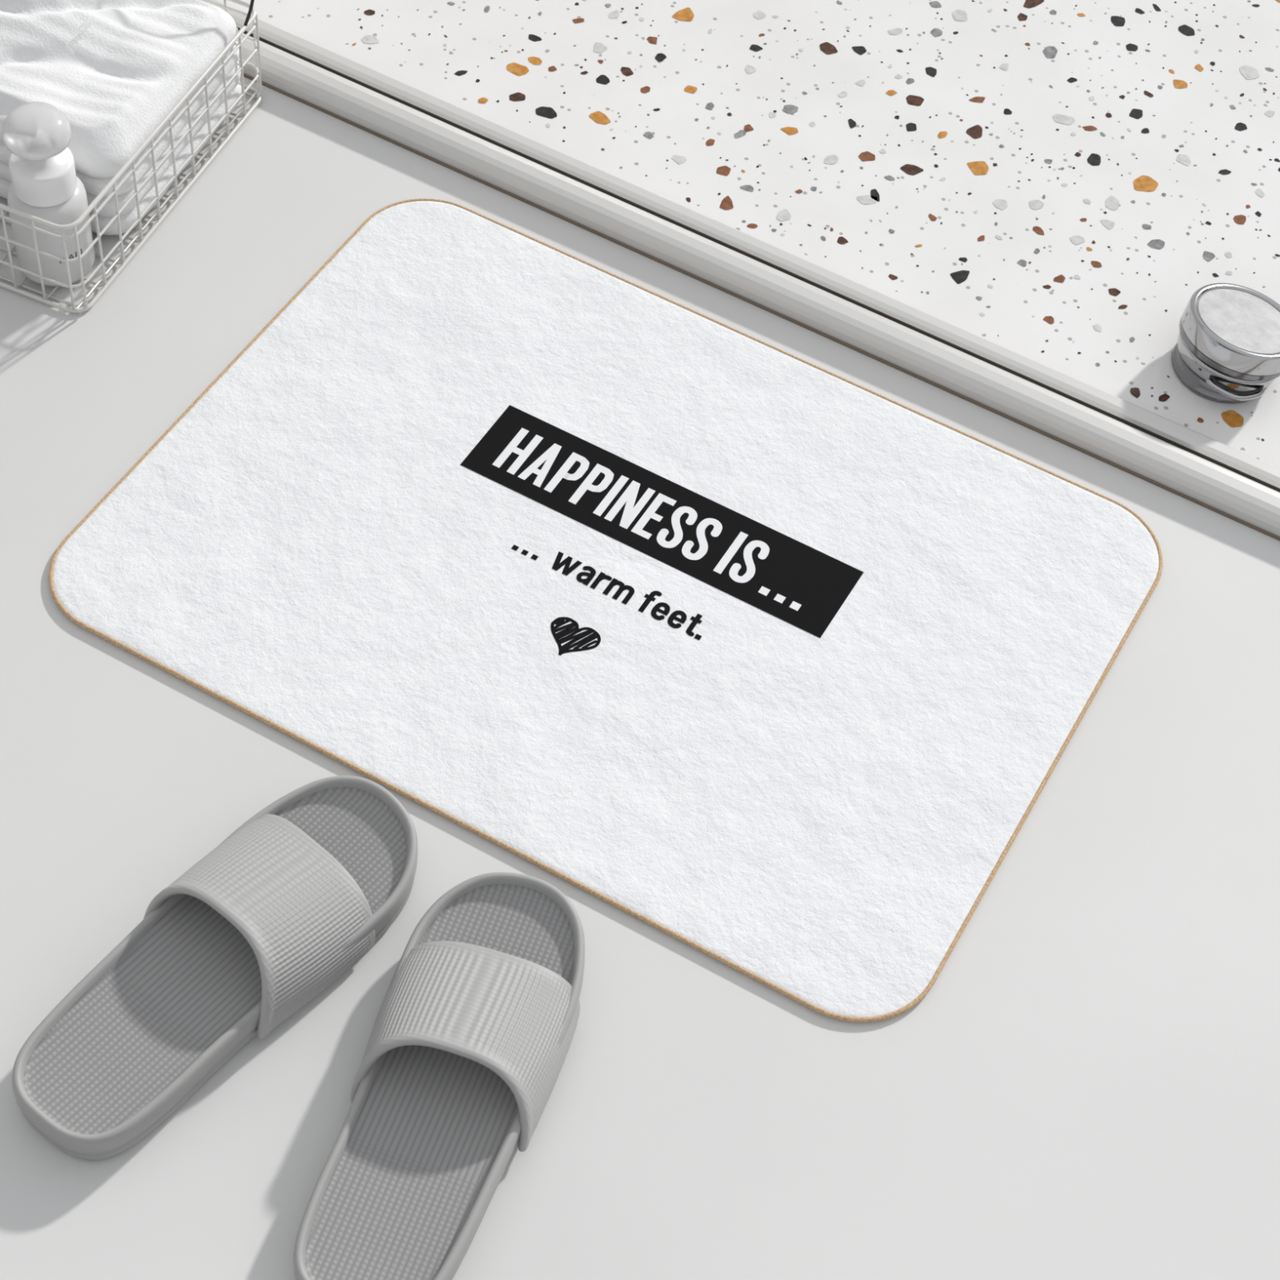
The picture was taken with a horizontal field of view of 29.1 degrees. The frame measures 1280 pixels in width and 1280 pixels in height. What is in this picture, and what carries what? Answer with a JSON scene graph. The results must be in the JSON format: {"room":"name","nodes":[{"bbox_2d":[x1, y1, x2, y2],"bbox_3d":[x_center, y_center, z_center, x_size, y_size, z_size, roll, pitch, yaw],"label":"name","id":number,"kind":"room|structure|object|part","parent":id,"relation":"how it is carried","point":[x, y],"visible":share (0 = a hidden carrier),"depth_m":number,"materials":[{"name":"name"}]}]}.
{"room":"bathroom","nodes":[
{"label":"bathroom","id":0,"kind":"room"},
{"bbox_2d":[0,76,1279,1279],"bbox_3d":[0.189,0.727,1.044,2.520,0.050,1.952,26,55,14],"label":"floor","id":1,"kind":"structure","parent":0,"point":[1086,1086],"depth_m":1.41,"materials":[{"name":"paint"}]},
{"bbox_2d":[0,0,262,313],"bbox_3d":[-0.400,-0.385,1.711,0.175,0.136,0.268,21,54,11],"label":"wire basket","id":2,"kind":"object","parent":1,"relation":"on","point":[251,15],"visible":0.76,"depth_m":1.70,"materials":[{"name":"white metal"}]},
{"bbox_2d":[0,102,94,286],"bbox_3d":[-0.404,-0.303,1.647,0.070,0.131,0.052,26,55,14],"label":"soap dispenser","id":3,"kind":"object","parent":2,"relation":"in","point":[46,185],"visible":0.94,"depth_m":1.62,"materials":[{"name":"white plastic"}]},
{"bbox_3d":[-0.416,-0.334,1.606,0.047,0.019,0.012,10,53,2],"label":"spout","id":4,"kind":"part","parent":3,"relation":"part of","materials":[{"name":"white plastic"}]},
{"bbox_2d":[7,175,94,286],"bbox_3d":[-0.399,-0.281,1.669,0.052,0.070,0.052,26,55,14],"label":"bottle","id":5,"kind":"object","parent":3,"relation":"attached to","point":[64,206],"depth_m":1.65,"materials":[{"name":"white plastic"}]},
{"bbox_2d":[0,0,242,235],"bbox_3d":[-0.390,-0.400,1.731,0.162,0.114,0.187,21,54,11],"label":"towel","id":6,"kind":"object","parent":2,"relation":"in","point":[115,69],"visible":0.86,"depth_m":1.70,"materials":[{"name":"white fabric"}]},
{"bbox_3d":[-0.305,-0.485,1.745,0.097,0.057,0.025,37,58,21],"label":"handle","id":7,"kind":"part","parent":2,"relation":"part of","materials":[{"name":"black"}]},
{"bbox_2d":[11,775,417,1159],"bbox_3d":[-0.230,0.170,1.357,0.106,0.058,0.272,35,58,19],"label":"slipper","id":8,"kind":"object","parent":1,"relation":"on","point":[300,892],"visible":1,"depth_m":1.35,"materials":[{"name":"grey rubber"}]},
{"bbox_2d":[293,871,585,1279],"bbox_3d":[-0.105,0.237,1.319,0.106,0.058,0.272,18,53,8],"label":"slipper","id":9,"kind":"object","parent":1,"relation":"on","point":[473,1028],"visible":1,"depth_m":1.32,"materials":[{"name":"grey rubber"}]},
{"bbox_2d":[48,198,1162,1022],"bbox_3d":[-0.014,-0.050,1.577,0.609,0.004,0.447,26,55,14],"label":"bath mat","id":10,"kind":"object","parent":1,"relation":"on","point":[776,661],"visible":1,"depth_m":1.56,"materials":[{"name":"white fabric"}]},
{"bbox_2d":[551,617,600,655],"bbox_3d":[-0.040,-0.004,1.537,0.029,0.001,0.029,-10,55,-12],"label":"print","id":11,"kind":"object","parent":10,"relation":"on","point":[570,636],"depth_m":1.54,"materials":[{"name":"black paint"}]},
{"bbox_2d":[217,0,1279,468],"bbox_3d":[1.078,-0.507,2.055,2.520,0.056,1.596,26,55,14],"label":"floor","id":12,"kind":"structure","parent":0,"point":[1017,294],"depth_m":1.84,"materials":[{"name":"white stone"}]},
{"bbox_2d":[200,0,1279,541],"bbox_3d":[0.679,0.032,1.574,2.520,0.022,0.052,26,55,14],"label":"threshold","id":13,"kind":"object","parent":12,"relation":"on","point":[1230,482],"visible":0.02,"depth_m":1.73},
{"bbox_2d":[278,0,1279,440],"bbox_3d":[0.385,-0.482,1.936,1.351,0.001,0.740,26,55,14],"label":"chips","id":14,"kind":"object","parent":12,"relation":"on","point":[1143,183],"visible":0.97,"depth_m":1.84,"materials":[{"name":"multicoloured stone"}]},
{"bbox_2d":[1171,283,1279,403],"bbox_3d":[0.411,-0.205,1.700,0.082,0.055,0.088,26,55,14],"label":"jar","id":15,"kind":"object","parent":12,"relation":"on","point":[1227,348],"depth_m":1.68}
]}

